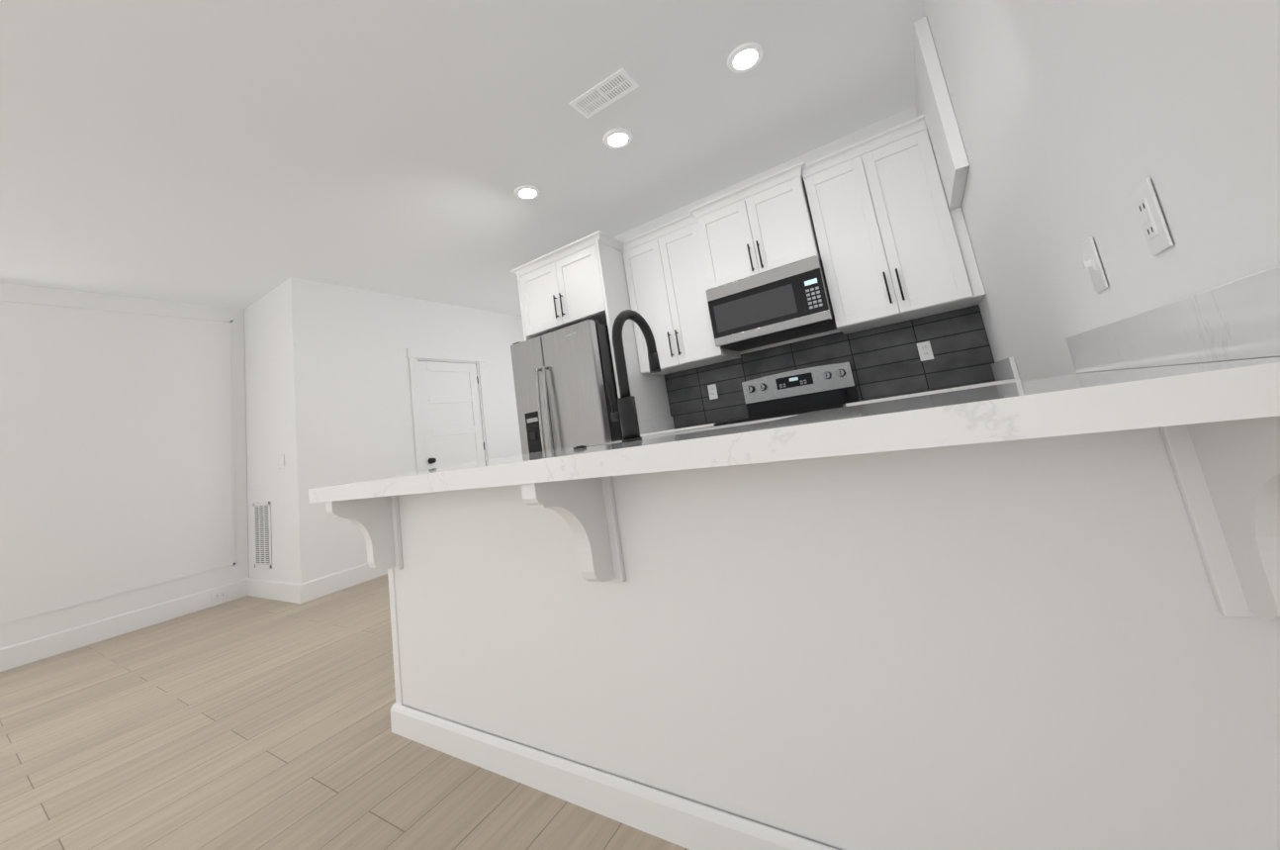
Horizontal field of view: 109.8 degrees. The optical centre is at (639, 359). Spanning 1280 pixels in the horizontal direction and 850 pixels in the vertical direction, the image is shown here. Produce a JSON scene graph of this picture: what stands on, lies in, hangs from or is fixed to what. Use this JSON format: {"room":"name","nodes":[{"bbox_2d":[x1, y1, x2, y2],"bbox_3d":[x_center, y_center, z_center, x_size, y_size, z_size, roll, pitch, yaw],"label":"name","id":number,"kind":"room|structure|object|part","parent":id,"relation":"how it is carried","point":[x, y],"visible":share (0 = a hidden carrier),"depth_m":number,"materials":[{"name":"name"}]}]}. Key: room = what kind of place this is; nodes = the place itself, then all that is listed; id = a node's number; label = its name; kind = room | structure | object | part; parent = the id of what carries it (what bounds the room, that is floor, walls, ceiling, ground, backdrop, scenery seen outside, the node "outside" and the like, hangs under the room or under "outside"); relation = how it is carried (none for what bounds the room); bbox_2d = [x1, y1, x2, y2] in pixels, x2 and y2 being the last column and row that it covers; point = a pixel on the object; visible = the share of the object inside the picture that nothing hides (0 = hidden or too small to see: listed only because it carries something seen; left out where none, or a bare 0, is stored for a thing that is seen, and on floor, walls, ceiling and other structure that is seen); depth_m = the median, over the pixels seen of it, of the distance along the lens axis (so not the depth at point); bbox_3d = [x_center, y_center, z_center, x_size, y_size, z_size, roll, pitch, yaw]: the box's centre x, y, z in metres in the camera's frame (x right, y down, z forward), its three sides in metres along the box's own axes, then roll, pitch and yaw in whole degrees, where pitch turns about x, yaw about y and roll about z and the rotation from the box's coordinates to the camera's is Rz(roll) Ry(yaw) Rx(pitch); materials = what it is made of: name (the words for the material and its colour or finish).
{"room":"kitchen","nodes":[
{"label":"kitchen","id":0,"kind":"room"},
{"bbox_2d":[0,281,248,647],"bbox_3d":[-5.662,0.680,1.589,0.120,2.750,6.678,-14,-10,31],"label":"wall","id":1,"kind":"structure","parent":0,"point":[116,464],"depth_m":3.66,"materials":[{"name":"white paint"}]},
{"bbox_2d":[0,298,235,625],"bbox_3d":[-4.765,0.663,2.923,0.004,2.320,3.285,-14,-10,31],"label":"trim","id":2,"kind":"structure","parent":1,"relation":"attached to","point":[233,511],"depth_m":3.98,"materials":[{"name":"white paint"}]},
{"bbox_2d":[0,578,245,671],"bbox_3d":[-5.408,1.936,1.356,0.014,0.150,6.678,-14,-10,31],"label":"baseboard","id":3,"kind":"structure","parent":1,"relation":"attached to","point":[33,650],"depth_m":3.46,"materials":[{"name":"white paint"}]},
{"bbox_2d":[210,588,228,602],"bbox_3d":[-3.726,2.088,3.992,0.008,0.072,0.117,-14,-10,31],"label":"outlet","id":4,"kind":"object","parent":1,"relation":"attached to","point":[220,594],"visible":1,"depth_m":3.99,"materials":[{"name":"white plastic"}]},
{"bbox_2d":[0,573,689,849],"bbox_3d":[-2.437,1.631,1.521,8.800,0.100,10.100,-14,-10,31],"label":"floor","id":5,"kind":"structure","parent":0,"point":[247,722],"depth_m":1.69,"materials":[{"name":"brown wood"}]},
{"bbox_2d":[375,490,518,781],"bbox_3d":[-0.504,0.889,1.844,0.647,0.864,0.686,-14,-10,31],"label":"base cabinet","id":6,"kind":"object","parent":5,"relation":"on","point":[452,678],"depth_m":1.53,"materials":[{"name":"white paint"}]},
{"bbox_2d":[510,318,623,454],"bbox_3d":[-0.356,0.673,3.576,0.816,1.772,0.945,-14,-10,31],"label":"refrigerator","id":7,"kind":"object","parent":5,"relation":"on","point":[563,376],"visible":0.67,"depth_m":3.25,"materials":[{"name":"silver metal"}]},
{"bbox_2d":[490,478,688,848],"bbox_3d":[-0.056,0.777,1.567,0.671,0.864,0.686,-14,-10,31],"label":"base cabinet","id":8,"kind":"object","parent":5,"relation":"on","point":[589,704],"depth_m":1.19,"materials":[{"name":"white paint"}]},
{"bbox_2d":[594,237,670,420],"bbox_3d":[0.037,0.274,3.536,0.023,2.420,0.708,-14,-10,31],"label":"panel","id":9,"kind":"object","parent":5,"relation":"on","point":[648,392],"visible":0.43,"depth_m":3.49,"materials":[{"name":"white paint"}]},
{"bbox_2d":[713,362,859,425],"bbox_3d":[0.996,0.644,2.830,0.758,1.193,0.783,-14,-10,31],"label":"range","id":10,"kind":"object","parent":5,"relation":"on","point":[813,389],"visible":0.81,"depth_m":3.13,"materials":[{"name":"silver metal"}]},
{"bbox_2d":[633,455,961,849],"bbox_3d":[0.403,0.662,1.283,0.671,0.864,0.686,-14,-10,31],"label":"base cabinet","id":11,"kind":"object","parent":5,"relation":"on","point":[795,693],"depth_m":0.94,"materials":[{"name":"white paint"}]},
{"bbox_2d":[870,419,1279,849],"bbox_3d":[0.840,0.552,1.013,0.621,0.864,0.686,-14,-10,31],"label":"base cabinet","id":12,"kind":"object","parent":5,"relation":"on","point":[1043,613],"depth_m":0.70,"materials":[{"name":"white paint"}]},
{"bbox_2d":[308,352,1279,506],"bbox_3d":[-0.016,0.271,1.397,2.324,0.059,1.000,-14,-10,31],"label":"countertop","id":13,"kind":"structure","parent":12,"relation":"on","point":[1235,389],"depth_m":0.65,"materials":[{"name":"white stone"}]},
{"bbox_3d":[-0.187,0.272,1.405,0.042,0.009,0.042,-14,-10,31],"label":"air switch button","id":14,"kind":"part","parent":13,"relation":"part of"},
{"bbox_2d":[605,309,660,442],"bbox_3d":[-0.016,0.044,1.422,0.092,0.410,0.249,-14,-10,31],"label":"faucet","id":15,"kind":"object","parent":13,"relation":"on","point":[625,414],"visible":0.98,"depth_m":1.33,"materials":[{"name":"black metal"}]},
{"bbox_3d":[0.449,0.954,3.231,0.688,0.874,0.716,-14,-10,31],"label":"base cabinet","id":16,"kind":"object","parent":5,"relation":"on","visible":0},
{"bbox_2d":[638,416,744,436],"bbox_3d":[0.376,0.458,3.314,0.690,0.140,0.702,-14,-10,31],"label":"countertop","id":17,"kind":"structure","parent":16,"relation":"on","point":[652,426],"depth_m":3.41,"materials":[{"name":"white stone"}]},
{"bbox_3d":[1.684,0.644,2.469,0.751,0.874,0.716,-14,-10,31],"label":"base cabinet","id":18,"kind":"object","parent":5,"relation":"on","visible":0},
{"bbox_2d":[845,356,1020,406],"bbox_3d":[1.611,0.149,2.552,0.751,0.140,0.702,-14,-10,31],"label":"countertop","id":19,"kind":"structure","parent":18,"relation":"on","point":[1005,370],"depth_m":2.26,"materials":[{"name":"white stone"}]},
{"bbox_2d":[244,276,524,583],"bbox_3d":[-2.668,0.801,5.317,1.220,2.750,2.820,-14,-10,31],"label":"wall","id":20,"kind":"structure","parent":0,"point":[327,393],"depth_m":4.22,"materials":[{"name":"white paint"}]},
{"bbox_2d":[253,501,272,568],"bbox_3d":[-3.414,1.581,4.066,0.380,0.570,0.008,-14,-10,31],"label":"air vent","id":21,"kind":"object","parent":20,"relation":"in","point":[262,549],"visible":1,"depth_m":4.06,"materials":[{"name":"white metal"}]},
{"bbox_2d":[245,577,300,603],"bbox_3d":[-3.159,1.983,3.878,1.084,0.150,0.014,-14,-10,31],"label":"baseboard","id":22,"kind":"structure","parent":20,"relation":"attached to","point":[289,592],"depth_m":3.85,"materials":[{"name":"white paint"}]},
{"bbox_2d":[277,454,284,468],"bbox_3d":[-3.132,0.886,3.929,0.117,0.117,0.006,-14,-10,31],"label":"light switch","id":23,"kind":"object","parent":20,"relation":"attached to","point":[281,459],"visible":1,"depth_m":3.92,"materials":[{"name":"white plastic"}]},
{"bbox_2d":[300,561,387,603],"bbox_3d":[-2.433,1.897,4.047,0.014,0.150,1.015,-14,-10,31],"label":"baseboard","id":24,"kind":"structure","parent":20,"relation":"attached to","point":[314,589],"depth_m":3.82,"materials":[{"name":"white paint"}]},
{"bbox_2d":[406,348,493,470],"bbox_3d":[-2.094,0.971,5.068,0.131,2.169,0.990,-14,-10,31],"label":"door frame","id":25,"kind":"structure","parent":20,"relation":"attached to","point":[414,355],"depth_m":5.06,"materials":[{"name":"white paint"}]},
{"bbox_2d":[417,361,484,469],"bbox_3d":[-2.044,1.017,5.042,0.106,2.032,0.771,-14,-10,31],"label":"pantry door","id":26,"kind":"structure","parent":20,"relation":"in","point":[452,429],"depth_m":5.09,"materials":[{"name":"white paint"}]},
{"bbox_2d":[0,0,921,316],"bbox_3d":[-2.866,-1.153,1.956,8.800,0.100,10.100,-14,-10,31],"label":"ceiling","id":27,"kind":"structure","parent":0,"point":[241,154],"depth_m":2.50,"materials":[{"name":"grey paint"}]},
{"bbox_2d":[513,184,540,199],"bbox_3d":[-0.815,-1.206,3.256,0.190,0.014,0.190,-14,-10,31],"label":"recessed light","id":28,"kind":"object","parent":27,"relation":"in","point":[527,192],"visible":1,"depth_m":3.24,"materials":[{"name":"white plastic"}]},
{"bbox_2d":[568,68,639,118],"bbox_3d":[-0.196,-1.433,2.436,0.360,0.007,0.160,-14,-10,31],"label":"ceiling vent","id":29,"kind":"object","parent":27,"relation":"in","point":[609,90],"visible":1,"depth_m":2.43,"materials":[{"name":"white metal"}]},
{"bbox_2d":[602,127,632,148],"bbox_3d":[-0.139,-1.379,2.815,0.190,0.014,0.190,-14,-10,31],"label":"recessed light","id":30,"kind":"object","parent":27,"relation":"in","point":[619,137],"visible":0.98,"depth_m":2.80,"materials":[{"name":"white plastic"}]},
{"bbox_2d":[727,41,763,73],"bbox_3d":[0.546,-1.560,2.334,0.190,0.014,0.190,-14,-10,31],"label":"recessed light","id":31,"kind":"object","parent":27,"relation":"in","point":[745,57],"visible":0.92,"depth_m":2.32,"materials":[{"name":"white plastic"}]},
{"bbox_2d":[613,105,994,427],"bbox_3d":[1.066,0.018,3.997,3.093,2.750,1.140,-14,-10,31],"label":"wall","id":32,"kind":"structure","parent":0,"point":[900,118],"depth_m":3.32,"materials":[{"name":"white paint"}]},
{"bbox_2d":[510,230,623,337],"bbox_3d":[-0.473,-0.558,3.886,0.972,0.606,0.743,-14,-10,31],"label":"upper cabinet","id":33,"kind":"object","parent":32,"relation":"attached to","point":[561,287],"visible":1,"depth_m":3.58,"materials":[{"name":"white paint"}]},
{"bbox_2d":[516,273,533,340],"bbox_3d":[-0.681,0.454,3.979,0.023,2.420,0.708,-14,-10,31],"label":"filler panel","id":34,"kind":"object","parent":33,"relation":"attached to","point":[521,309],"visible":0.14,"depth_m":3.82,"materials":[{"name":"white paint"}]},
{"bbox_2d":[622,213,740,374],"bbox_3d":[0.304,-0.483,3.579,0.688,1.081,0.425,-14,-10,31],"label":"upper cabinet","id":35,"kind":"object","parent":32,"relation":"attached to","point":[667,280],"visible":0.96,"depth_m":3.42,"materials":[{"name":"white paint"}]},
{"bbox_2d":[687,161,822,288],"bbox_3d":[0.861,-0.862,3.222,0.830,0.630,0.470,-14,-10,31],"label":"upper cabinet","id":36,"kind":"object","parent":32,"relation":"attached to","point":[761,226],"visible":0.77,"depth_m":3.03,"materials":[{"name":"white paint"}]},
{"bbox_2d":[705,255,836,351],"bbox_3d":[0.933,-0.352,3.133,0.754,0.413,0.494,-14,-10,31],"label":"over-the-range microwave","id":37,"kind":"object","parent":36,"relation":"attached to","point":[788,302],"visible":1,"depth_m":2.92,"materials":[{"name":"silver plastic"}]},
{"bbox_2d":[664,304,995,428],"bbox_3d":[1.159,0.110,3.250,2.204,0.484,0.008,-14,-10,31],"label":"tile backsplash","id":38,"kind":"structure","parent":32,"relation":"attached to","point":[884,360],"depth_m":3.01,"materials":[{"name":"black tile"}]},
{"bbox_2d":[707,383,718,399],"bbox_3d":[0.580,0.256,3.597,0.072,0.117,0.008,-14,-10,31],"label":"outlet","id":39,"kind":"object","parent":38,"relation":"attached to","point":[712,392],"visible":1,"depth_m":3.59,"materials":[{"name":"white plastic"}]},
{"bbox_2d":[916,340,933,361],"bbox_3d":[1.802,-0.056,2.842,0.072,0.117,0.008,-14,-10,31],"label":"outlet","id":40,"kind":"object","parent":38,"relation":"attached to","point":[925,350],"visible":1,"depth_m":2.84,"materials":[{"name":"white plastic"}]},
{"bbox_2d":[802,114,973,334],"bbox_3d":[1.516,-0.787,2.830,0.698,1.081,0.425,-14,-10,31],"label":"upper cabinet","id":41,"kind":"object","parent":32,"relation":"attached to","point":[889,248],"visible":0.98,"depth_m":2.67,"materials":[{"name":"white paint"}]},
{"bbox_2d":[949,207,985,306],"bbox_3d":[1.887,-0.582,2.616,0.052,0.504,0.370,-14,-10,31],"label":"strip","id":42,"kind":"object","parent":32,"relation":"attached to","point":[968,257],"visible":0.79,"depth_m":2.46,"materials":[{"name":"white paint"}]},
{"bbox_2d":[921,0,1279,380],"bbox_3d":[0.340,-0.511,-0.109,0.140,2.750,10.100,-14,-10,31],"label":"wall","id":43,"kind":"structure","parent":0,"point":[1078,122],"depth_m":0.86,"materials":[{"name":"white paint"}]},
{"bbox_2d":[914,15,969,210],"bbox_3d":[1.642,-1.222,2.479,0.052,0.775,0.928,-14,-10,31],"label":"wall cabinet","id":44,"kind":"object","parent":43,"relation":"attached to","point":[934,106],"visible":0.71,"depth_m":2.14,"materials":[{"name":"white paint"}]},
{"bbox_2d":[1081,236,1108,292],"bbox_3d":[1.008,-0.209,1.009,0.018,0.117,0.072,-14,-10,31],"label":"light switch","id":45,"kind":"object","parent":43,"relation":"attached to","point":[1092,263],"visible":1,"depth_m":1.00,"materials":[{"name":"white plastic"}]},
{"bbox_2d":[1130,178,1173,256],"bbox_3d":[0.848,-0.235,0.750,0.008,0.117,0.072,-14,-10,31],"label":"outlet","id":46,"kind":"object","parent":43,"relation":"attached to","point":[1158,239],"visible":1,"depth_m":0.74,"materials":[{"name":"white plastic"}]},
{"bbox_2d":[1065,265,1279,371],"bbox_3d":[0.932,-0.038,0.816,0.020,0.099,1.000,-14,-10,31],"label":"backsplash","id":47,"kind":"structure","parent":43,"relation":"attached to","point":[1240,317],"depth_m":0.67,"materials":[{"name":"white stone"}]}
]}

